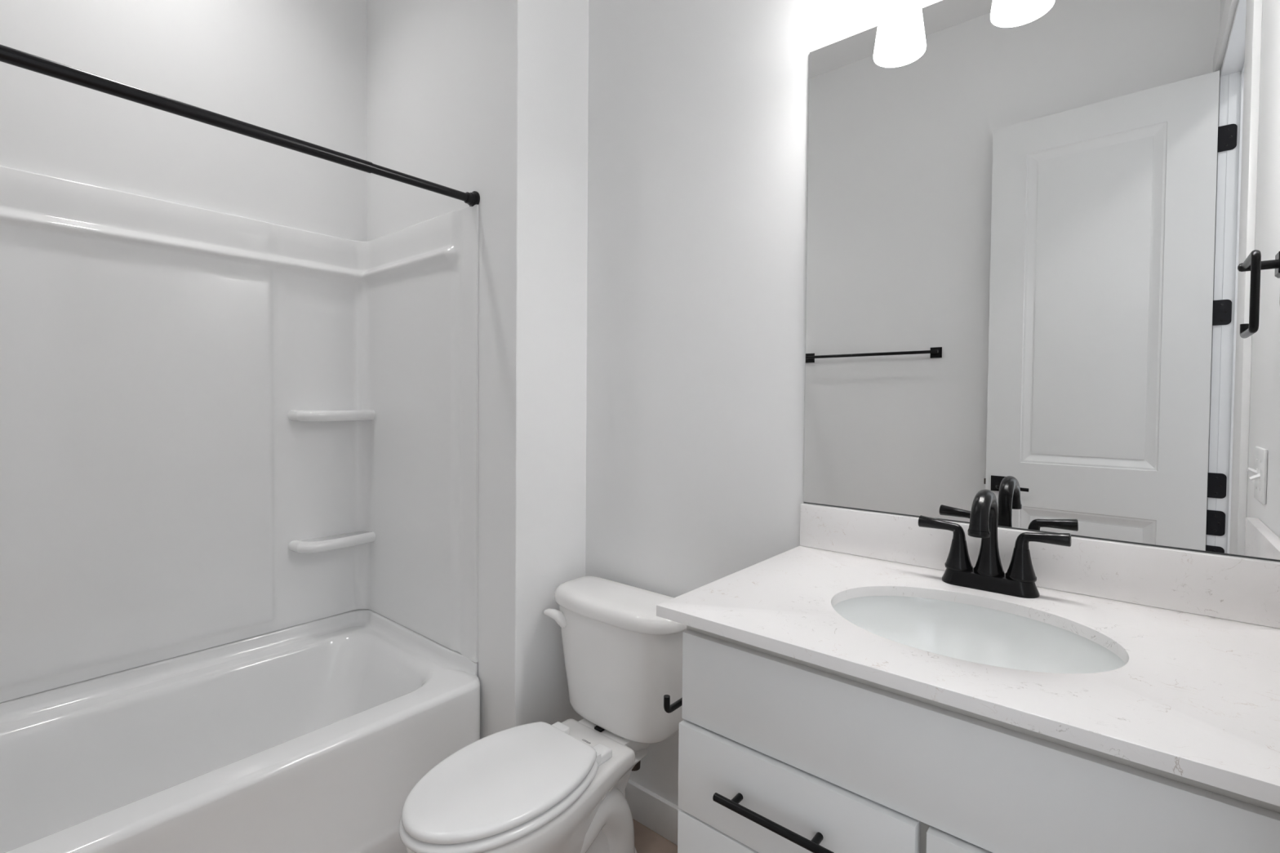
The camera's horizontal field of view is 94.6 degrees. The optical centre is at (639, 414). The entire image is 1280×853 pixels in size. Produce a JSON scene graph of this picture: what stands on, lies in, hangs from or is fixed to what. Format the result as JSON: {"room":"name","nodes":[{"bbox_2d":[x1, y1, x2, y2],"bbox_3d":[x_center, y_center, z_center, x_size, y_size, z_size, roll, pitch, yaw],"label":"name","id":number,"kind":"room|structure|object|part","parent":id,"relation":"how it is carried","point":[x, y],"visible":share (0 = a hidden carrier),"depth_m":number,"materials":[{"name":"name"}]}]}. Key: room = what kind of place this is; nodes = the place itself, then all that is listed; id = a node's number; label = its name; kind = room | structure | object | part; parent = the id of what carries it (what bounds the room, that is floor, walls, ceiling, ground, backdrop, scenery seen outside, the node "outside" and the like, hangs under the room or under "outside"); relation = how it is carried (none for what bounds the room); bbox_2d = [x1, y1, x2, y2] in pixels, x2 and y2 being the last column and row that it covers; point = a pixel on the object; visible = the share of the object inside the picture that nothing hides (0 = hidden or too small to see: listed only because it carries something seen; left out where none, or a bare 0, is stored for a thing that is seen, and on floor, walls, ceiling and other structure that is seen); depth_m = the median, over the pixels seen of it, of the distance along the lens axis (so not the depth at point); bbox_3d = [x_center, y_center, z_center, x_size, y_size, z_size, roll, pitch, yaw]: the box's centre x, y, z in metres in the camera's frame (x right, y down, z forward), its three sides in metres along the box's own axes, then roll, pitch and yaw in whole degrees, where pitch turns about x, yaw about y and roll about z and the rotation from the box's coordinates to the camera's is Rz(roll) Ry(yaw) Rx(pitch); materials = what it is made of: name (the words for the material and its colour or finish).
{"room":"bathroom","nodes":[
{"label":"bathroom","id":0,"kind":"room"},
{"bbox_2d":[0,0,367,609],"bbox_3d":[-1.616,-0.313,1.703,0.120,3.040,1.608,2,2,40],"label":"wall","id":1,"kind":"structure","parent":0,"point":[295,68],"depth_m":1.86,"materials":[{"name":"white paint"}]},
{"bbox_2d":[0,165,479,702],"bbox_3d":[-1.254,0.065,1.485,0.730,1.409,1.486,2,2,40],"label":"shower surround","id":2,"kind":"object","parent":1,"relation":"attached to","point":[217,428],"visible":1,"depth_m":1.85,"materials":[{"name":"white plastic"}]},
{"bbox_2d":[287,409,375,422],"bbox_3d":[-1.104,0.002,2.131,0.121,0.040,0.281,2,2,40],"label":"corner shelf","id":3,"kind":"object","parent":2,"relation":"attached to","point":[293,415],"depth_m":2.08,"materials":[{"name":"white plastic"}]},
{"bbox_2d":[288,531,375,553],"bbox_3d":[-1.107,0.460,2.142,0.121,0.040,0.281,2,2,40],"label":"corner shelf","id":4,"kind":"object","parent":2,"relation":"attached to","point":[320,541],"depth_m":2.11,"materials":[{"name":"white plastic"}]},
{"bbox_2d":[366,0,588,739],"bbox_3d":[-0.621,-0.316,2.176,1.034,3.040,0.397,2,2,40],"label":"wall partition","id":5,"kind":"structure","parent":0,"point":[490,98],"depth_m":1.80,"materials":[{"name":"white paint"}]},
{"bbox_2d":[0,44,479,206],"bbox_3d":[-0.986,-0.651,1.246,0.052,0.052,1.488,2,2,40],"label":"shower curtain rod","id":6,"kind":"object","parent":5,"relation":"attached to","point":[8,55],"visible":1,"depth_m":1.28,"materials":[{"name":"black metal"}]},
{"bbox_3d":[-1.089,-0.649,1.124,0.028,0.028,1.161,2,2,40],"label":"rod","id":7,"kind":"part","parent":6,"relation":"part of","materials":[{"name":"black metal"}]},
{"bbox_3d":[-0.619,-0.658,1.683,0.025,0.025,0.339,2,2,40],"label":"rod","id":8,"kind":"part","parent":6,"relation":"part of","materials":[{"name":"black metal"}]},
{"bbox_2d":[632,818,677,852],"bbox_3d":[0.023,1.305,0.622,4.086,0.120,2.025,2,2,40],"label":"floor","id":9,"kind":"structure","parent":0,"point":[646,840],"depth_m":1.69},
{"bbox_2d":[0,609,479,852],"bbox_3d":[-1.237,0.988,1.488,0.786,0.455,1.472,2,2,40],"label":"bathtub","id":10,"kind":"object","parent":9,"relation":"on","point":[316,736],"visible":0.93,"depth_m":1.61,"materials":[{"name":"white plastic"}]},
{"bbox_2d":[399,575,686,852],"bbox_3d":[-0.228,0.866,1.455,0.450,0.724,0.736,2,2,40],"label":"toilet","id":11,"kind":"object","parent":9,"relation":"on","point":[540,787],"visible":0.96,"depth_m":1.48,"materials":[{"name":"white ceramic"}]},
{"bbox_3d":[-0.323,0.850,1.342,0.326,0.020,0.442,2,2,40],"label":"seat","id":12,"kind":"part","parent":11,"relation":"part of","materials":[{"name":"white plastic"}]},
{"bbox_3d":[-0.320,0.824,1.344,0.315,0.020,0.439,2,2,40],"label":"seat lid","id":13,"kind":"part","parent":11,"relation":"part of","materials":[{"name":"white plastic"}]},
{"bbox_3d":[-0.234,0.581,1.687,0.072,0.056,0.052,2,2,40],"label":"flush lever","id":14,"kind":"part","parent":11,"relation":"part of","materials":[{"name":"white ceramic"}]},
{"bbox_3d":[-0.055,0.524,1.650,0.450,0.046,0.207,2,2,40],"label":"tank lid","id":15,"kind":"part","parent":11,"relation":"part of","materials":[{"name":"white ceramic"}]},
{"bbox_3d":[-0.056,0.697,1.654,0.419,0.320,0.193,2,2,40],"label":"tank","id":16,"kind":"part","parent":11,"relation":"part of","materials":[{"name":"white ceramic"}]},
{"bbox_2d":[677,625,1279,852],"bbox_3d":[0.525,0.793,0.944,0.780,0.897,0.582,2,2,40],"label":"vanity cabinet","id":17,"kind":"object","parent":9,"relation":"on","point":[778,753],"visible":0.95,"depth_m":0.78,"materials":[{"name":"white paint"}]},
{"bbox_2d":[663,694,682,713],"bbox_3d":[0.132,0.539,1.130,0.074,0.052,0.196,2,2,40],"label":"toilet paper holder","id":18,"kind":"object","parent":17,"relation":"attached to","point":[668,708],"visible":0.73,"depth_m":1.08,"materials":[{"name":"black metal"}]},
{"bbox_3d":[0.213,0.779,0.884,0.372,0.224,0.025,2,2,40],"label":"drawer","id":19,"kind":"part","parent":17,"relation":"part of","materials":[{"name":"white paint"}]},
{"bbox_3d":[0.147,0.590,0.904,0.011,0.011,0.026,2,2,40],"label":"post","id":20,"kind":"part","parent":17,"relation":"part of","materials":[{"name":"black metal"}]},
{"bbox_3d":[0.187,0.592,0.853,0.188,0.012,0.012,2,2,40],"label":"handle","id":21,"kind":"part","parent":17,"relation":"part of","materials":[{"name":"black metal"}]},
{"bbox_3d":[0.214,0.592,0.880,0.372,0.145,0.025,2,2,40],"label":"drawer","id":22,"kind":"part","parent":17,"relation":"part of","materials":[{"name":"white paint"}]},
{"bbox_3d":[0.245,0.593,0.822,0.011,0.011,0.026,2,2,40],"label":"post","id":23,"kind":"part","parent":17,"relation":"part of","materials":[{"name":"black metal"}]},
{"bbox_3d":[0.513,0.828,0.632,0.388,0.602,0.025,2,2,40],"label":"door","id":24,"kind":"part","parent":17,"relation":"part of","materials":[{"name":"white paint"}]},
{"bbox_2d":[656,545,1279,806],"bbox_3d":[0.524,0.335,0.951,0.818,0.019,0.571,2,2,40],"label":"countertop","id":25,"kind":"structure","parent":17,"relation":"on","point":[1195,697],"depth_m":0.79,"materials":[{"name":"white stone"}]},
{"bbox_2d":[832,595,1125,673],"bbox_3d":[0.508,0.415,0.934,0.449,0.141,0.360,2,2,40],"label":"sink basin","id":26,"kind":"object","parent":25,"relation":"in","point":[957,630],"visible":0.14,"depth_m":1.05,"materials":[{"name":"white ceramic"}]},
{"bbox_2d":[918,488,1071,598],"bbox_3d":[0.623,0.229,1.068,0.246,0.190,0.146,2,2,40],"label":"faucet","id":27,"kind":"object","parent":25,"relation":"on","point":[988,575],"visible":1,"depth_m":1.08,"materials":[{"name":"black metal"}]},
{"bbox_3d":[0.590,0.221,1.154,0.084,0.039,0.024,2,2,40],"label":"lever","id":28,"kind":"part","parent":27,"relation":"part of","materials":[{"name":"black metal"}]},
{"bbox_3d":[0.613,0.267,1.136,0.048,0.055,0.048,2,2,40],"label":"handle","id":29,"kind":"part","parent":27,"relation":"part of","materials":[{"name":"black metal"}]},
{"bbox_3d":[0.623,0.215,1.067,0.050,0.162,0.142,2,2,40],"label":"spout","id":30,"kind":"part","parent":27,"relation":"part of","materials":[{"name":"black metal"}]},
{"bbox_3d":[0.691,0.269,1.071,0.048,0.055,0.048,2,2,40],"label":"handle","id":31,"kind":"part","parent":27,"relation":"part of","materials":[{"name":"black metal"}]},
{"bbox_3d":[0.714,0.224,1.050,0.084,0.039,0.024,2,2,40],"label":"lever","id":32,"kind":"part","parent":27,"relation":"part of","materials":[{"name":"black metal"}]},
{"bbox_2d":[585,0,941,806],"bbox_3d":[0.502,-0.289,1.413,1.707,3.040,0.120,2,2,40],"label":"wall","id":33,"kind":"structure","parent":0,"point":[698,113],"depth_m":1.63,"materials":[{"name":"white paint"}]},
{"bbox_2d":[625,779,679,845],"bbox_3d":[0.113,1.170,1.678,0.792,0.104,0.018,2,2,40],"label":"baseboard","id":34,"kind":"structure","parent":33,"relation":"attached to","point":[655,812],"depth_m":1.73,"materials":[{"name":"white paint"}]},
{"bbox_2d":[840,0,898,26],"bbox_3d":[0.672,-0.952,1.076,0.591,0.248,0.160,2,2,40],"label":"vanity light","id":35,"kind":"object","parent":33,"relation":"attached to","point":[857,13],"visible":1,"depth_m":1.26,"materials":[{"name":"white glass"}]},
{"bbox_3d":[0.472,-0.902,1.213,0.060,0.096,0.060,2,2,40],"label":"bulb","id":36,"kind":"part","parent":35,"relation":"part of","materials":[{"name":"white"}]},
{"bbox_2d":[800,502,1279,628],"bbox_3d":[0.695,0.271,1.167,0.797,0.100,0.021,2,2,40],"label":"backsplash","id":37,"kind":"structure","parent":33,"relation":"attached to","point":[1231,588],"depth_m":1.05,"materials":[{"name":"white stone"}]},
{"bbox_2d":[803,0,1279,561],"bbox_3d":[0.713,-0.316,1.153,0.818,1.074,0.005,2,2,40],"label":"wall mirror","id":38,"kind":"object","parent":33,"relation":"attached to","point":[1042,249],"visible":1,"depth_m":1.10,"materials":[{"name":"clear glass"}]}
]}

